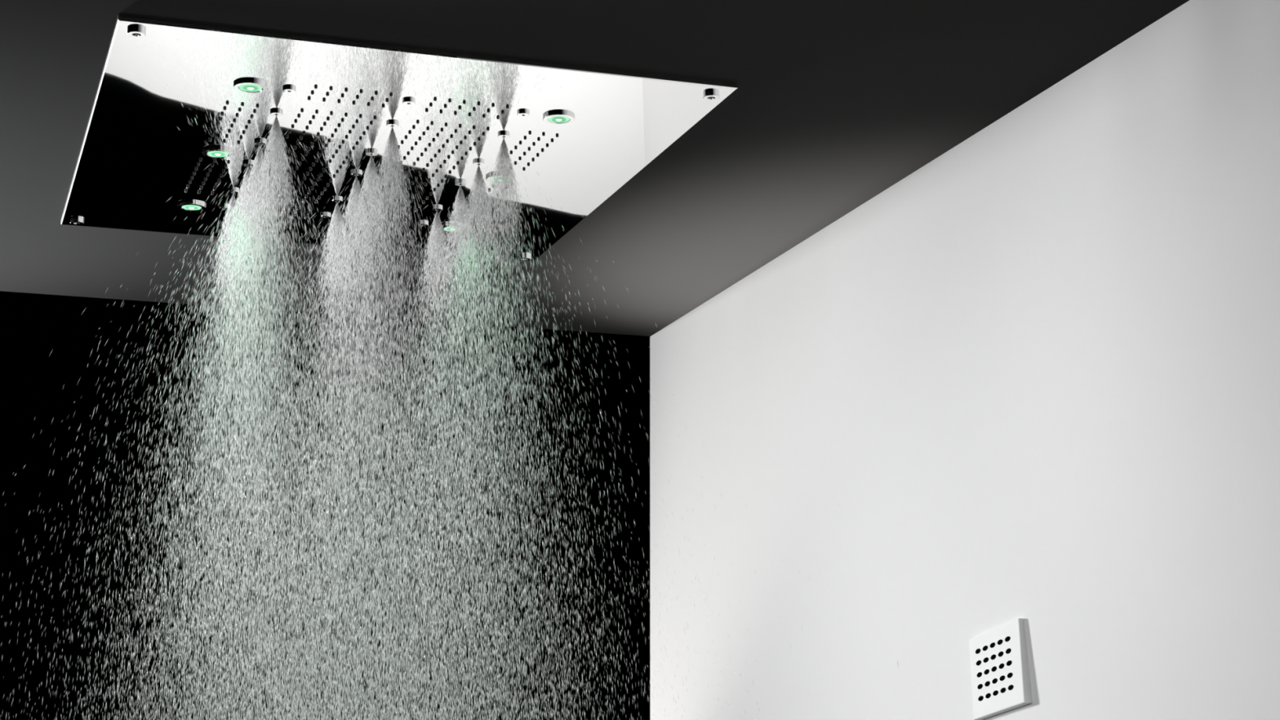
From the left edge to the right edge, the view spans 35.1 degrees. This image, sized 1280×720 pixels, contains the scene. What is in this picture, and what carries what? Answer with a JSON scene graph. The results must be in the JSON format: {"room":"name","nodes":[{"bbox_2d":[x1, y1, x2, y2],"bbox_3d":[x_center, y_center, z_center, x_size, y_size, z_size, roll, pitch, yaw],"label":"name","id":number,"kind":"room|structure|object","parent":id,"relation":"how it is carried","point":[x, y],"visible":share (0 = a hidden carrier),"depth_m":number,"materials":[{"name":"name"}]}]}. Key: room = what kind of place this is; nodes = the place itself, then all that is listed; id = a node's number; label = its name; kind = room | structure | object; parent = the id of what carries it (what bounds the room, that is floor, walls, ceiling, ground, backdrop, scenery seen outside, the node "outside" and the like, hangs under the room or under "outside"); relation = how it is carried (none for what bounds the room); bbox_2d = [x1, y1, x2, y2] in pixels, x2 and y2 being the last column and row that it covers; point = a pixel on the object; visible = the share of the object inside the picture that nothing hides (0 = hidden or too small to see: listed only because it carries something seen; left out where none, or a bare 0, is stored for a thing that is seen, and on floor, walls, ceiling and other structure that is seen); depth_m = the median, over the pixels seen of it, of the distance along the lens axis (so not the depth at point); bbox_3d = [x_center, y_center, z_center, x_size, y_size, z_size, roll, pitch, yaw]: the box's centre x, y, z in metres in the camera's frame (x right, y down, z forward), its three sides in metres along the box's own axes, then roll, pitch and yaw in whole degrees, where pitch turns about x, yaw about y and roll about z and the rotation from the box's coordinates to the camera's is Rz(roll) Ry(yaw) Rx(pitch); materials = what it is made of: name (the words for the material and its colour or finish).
{"room":"bathroom shower","nodes":[
{"label":"bathroom shower","id":0,"kind":"room"},
{"bbox_2d":[0,291,649,719],"bbox_3d":[-1.571,1.020,7.723,12.000,4.500,0.150,4,-13,-19],"label":"wall","id":1,"kind":"structure","parent":0,"point":[51,373],"depth_m":7.83,"materials":[{"name":"black paint"}]},
{"bbox_2d":[0,0,1189,336],"bbox_3d":[-1.085,-0.634,0.540,4.161,0.120,4.264,4,-13,-19],"label":"ceiling","id":2,"kind":"structure","parent":0,"point":[834,104],"depth_m":2.12,"materials":[{"name":"grey paint"}]},
{"bbox_2d":[60,13,737,261],"bbox_3d":[-0.303,-0.218,2.234,0.600,0.010,0.700,4,-13,-19],"label":"shower","id":3,"kind":"object","parent":2,"relation":"attached to","point":[181,111],"visible":0.88,"depth_m":2.13,"materials":[{"name":"silver metal"}]},
{"bbox_2d":[177,201,206,211],"bbox_3d":[-0.528,-0.181,2.383,0.033,0.003,0.033,-5,-13,20],"label":"light","id":4,"kind":"object","parent":3,"relation":"on","point":[181,206],"depth_m":2.38,"materials":[{"name":"green"}]},
{"bbox_2d":[202,146,233,159],"bbox_3d":[-0.456,-0.224,2.186,0.033,0.003,0.033,-3,-12,11],"label":"light","id":5,"kind":"object","parent":3,"relation":"on","point":[208,153],"depth_m":2.18,"materials":[{"name":"green"}]},
{"bbox_2d":[212,194,247,298],"bbox_3d":[-0.466,-0.127,2.314,0.046,0.134,0.044,8,-15,-36],"label":"jet","id":6,"kind":"object","parent":3,"relation":"attached to","point":[233,198],"visible":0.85,"depth_m":2.32,"materials":[{"name":"liquid"}]},
{"bbox_2d":[225,166,263,278],"bbox_3d":[-0.431,-0.149,2.213,0.045,0.134,0.048,-4,-12,13],"label":"jet","id":7,"kind":"object","parent":3,"relation":"attached to","point":[248,173],"visible":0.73,"depth_m":2.22,"materials":[{"name":"liquid"}]},
{"bbox_2d":[233,80,267,93],"bbox_3d":[-0.382,-0.268,1.984,0.033,0.003,0.033,-3,-12,11],"label":"light","id":8,"kind":"object","parent":3,"relation":"on","point":[240,86],"depth_m":1.98,"materials":[{"name":"green"}]},
{"bbox_2d":[239,145,282,256],"bbox_3d":[-0.403,-0.164,2.141,0.050,0.135,0.048,-12,-17,43],"label":"jet","id":9,"kind":"object","parent":3,"relation":"attached to","point":[260,151],"visible":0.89,"depth_m":2.15,"materials":[{"name":"liquid"}]},
{"bbox_2d":[254,115,293,235],"bbox_3d":[-0.368,-0.186,2.049,0.049,0.133,0.047,4,-13,-19],"label":"jet","id":10,"kind":"object","parent":3,"relation":"attached to","point":[275,122],"visible":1,"depth_m":2.05,"materials":[{"name":"liquid"}]},
{"bbox_2d":[315,203,354,309],"bbox_3d":[-0.354,-0.122,2.352,0.047,0.132,0.048,-2,-12,5],"label":"jet","id":11,"kind":"object","parent":3,"relation":"attached to","point":[336,210],"visible":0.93,"depth_m":2.36,"materials":[{"name":"liquid"}]},
{"bbox_2d":[336,175,374,286],"bbox_3d":[-0.318,-0.142,2.252,0.045,0.134,0.048,-5,-13,17],"label":"jet","id":12,"kind":"object","parent":3,"relation":"attached to","point":[356,187],"visible":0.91,"depth_m":2.26,"materials":[{"name":"liquid"}]},
{"bbox_2d":[353,155,389,262],"bbox_3d":[-0.289,-0.159,2.180,0.046,0.133,0.048,7,-14,-32],"label":"jet","id":13,"kind":"object","parent":3,"relation":"attached to","point":[371,162],"visible":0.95,"depth_m":2.19,"materials":[{"name":"liquid"}]},
{"bbox_2d":[0,141,755,719],"bbox_3d":[-0.305,0.180,2.142,1.084,0.759,1.085,4,-13,-19],"label":"water","id":14,"kind":"object","parent":3,"relation":"hanging from","point":[370,191],"visible":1,"depth_m":2.12,"materials":[{"name":"clear liquid"}]},
{"bbox_2d":[371,126,409,243],"bbox_3d":[-0.255,-0.178,2.087,0.046,0.135,0.048,4,-13,-19],"label":"jet","id":15,"kind":"object","parent":3,"relation":"attached to","point":[388,144],"visible":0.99,"depth_m":2.09,"materials":[{"name":"liquid"}]},
{"bbox_2d":[419,210,456,319],"bbox_3d":[-0.241,-0.114,2.391,0.054,0.134,0.048,-7,-13,27],"label":"jet","id":16,"kind":"object","parent":3,"relation":"attached to","point":[435,222],"visible":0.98,"depth_m":2.40,"materials":[{"name":"liquid"}]},
{"bbox_2d":[439,222,466,232],"bbox_3d":[-0.230,-0.162,2.488,0.033,0.003,0.033,-5,-13,20],"label":"light","id":17,"kind":"object","parent":3,"relation":"on","point":[444,224],"depth_m":2.48,"materials":[{"name":"green"}]},
{"bbox_2d":[440,186,476,289],"bbox_3d":[-0.204,-0.135,2.293,0.048,0.134,0.047,-4,-12,15],"label":"jet","id":18,"kind":"object","parent":3,"relation":"attached to","point":[460,190],"visible":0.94,"depth_m":2.30,"materials":[{"name":"liquid"}]},
{"bbox_2d":[458,164,495,275],"bbox_3d":[-0.178,-0.151,2.219,0.047,0.135,0.049,4,-13,-19],"label":"jet","id":19,"kind":"object","parent":3,"relation":"attached to","point":[478,170],"visible":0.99,"depth_m":2.23,"materials":[{"name":"liquid"}]},
{"bbox_2d":[485,173,515,184],"bbox_3d":[-0.158,-0.205,2.292,0.033,0.003,0.033,-3,-12,11],"label":"light","id":20,"kind":"object","parent":3,"relation":"on","point":[490,180],"depth_m":2.29,"materials":[{"name":"green"}]},
{"bbox_2d":[484,137,524,254],"bbox_3d":[-0.141,-0.171,2.127,0.045,0.135,0.047,0,-12,-5],"label":"jet","id":21,"kind":"object","parent":3,"relation":"attached to","point":[502,148],"visible":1,"depth_m":2.13,"materials":[{"name":"liquid"}]},
{"bbox_2d":[542,111,574,124],"bbox_3d":[-0.084,-0.249,2.089,0.033,0.003,0.033,-3,-12,11],"label":"light","id":22,"kind":"object","parent":3,"relation":"on","point":[548,117],"depth_m":2.09,"materials":[{"name":"green"}]},
{"bbox_2d":[649,0,1279,719],"bbox_3d":[0.787,0.673,0.976,0.196,2.306,4.200,4,-13,-19],"label":"wall","id":23,"kind":"structure","parent":0,"point":[1033,376],"depth_m":2.06,"materials":[{"name":"white paint"}]},
{"bbox_2d":[968,617,1032,719],"bbox_3d":[0.361,0.313,2.042,0.010,0.097,0.116,3,-13,-19],"label":"jet","id":24,"kind":"object","parent":23,"relation":"attached to","point":[1001,683],"visible":1,"depth_m":2.03,"materials":[{"name":"white plastic"}]}
]}

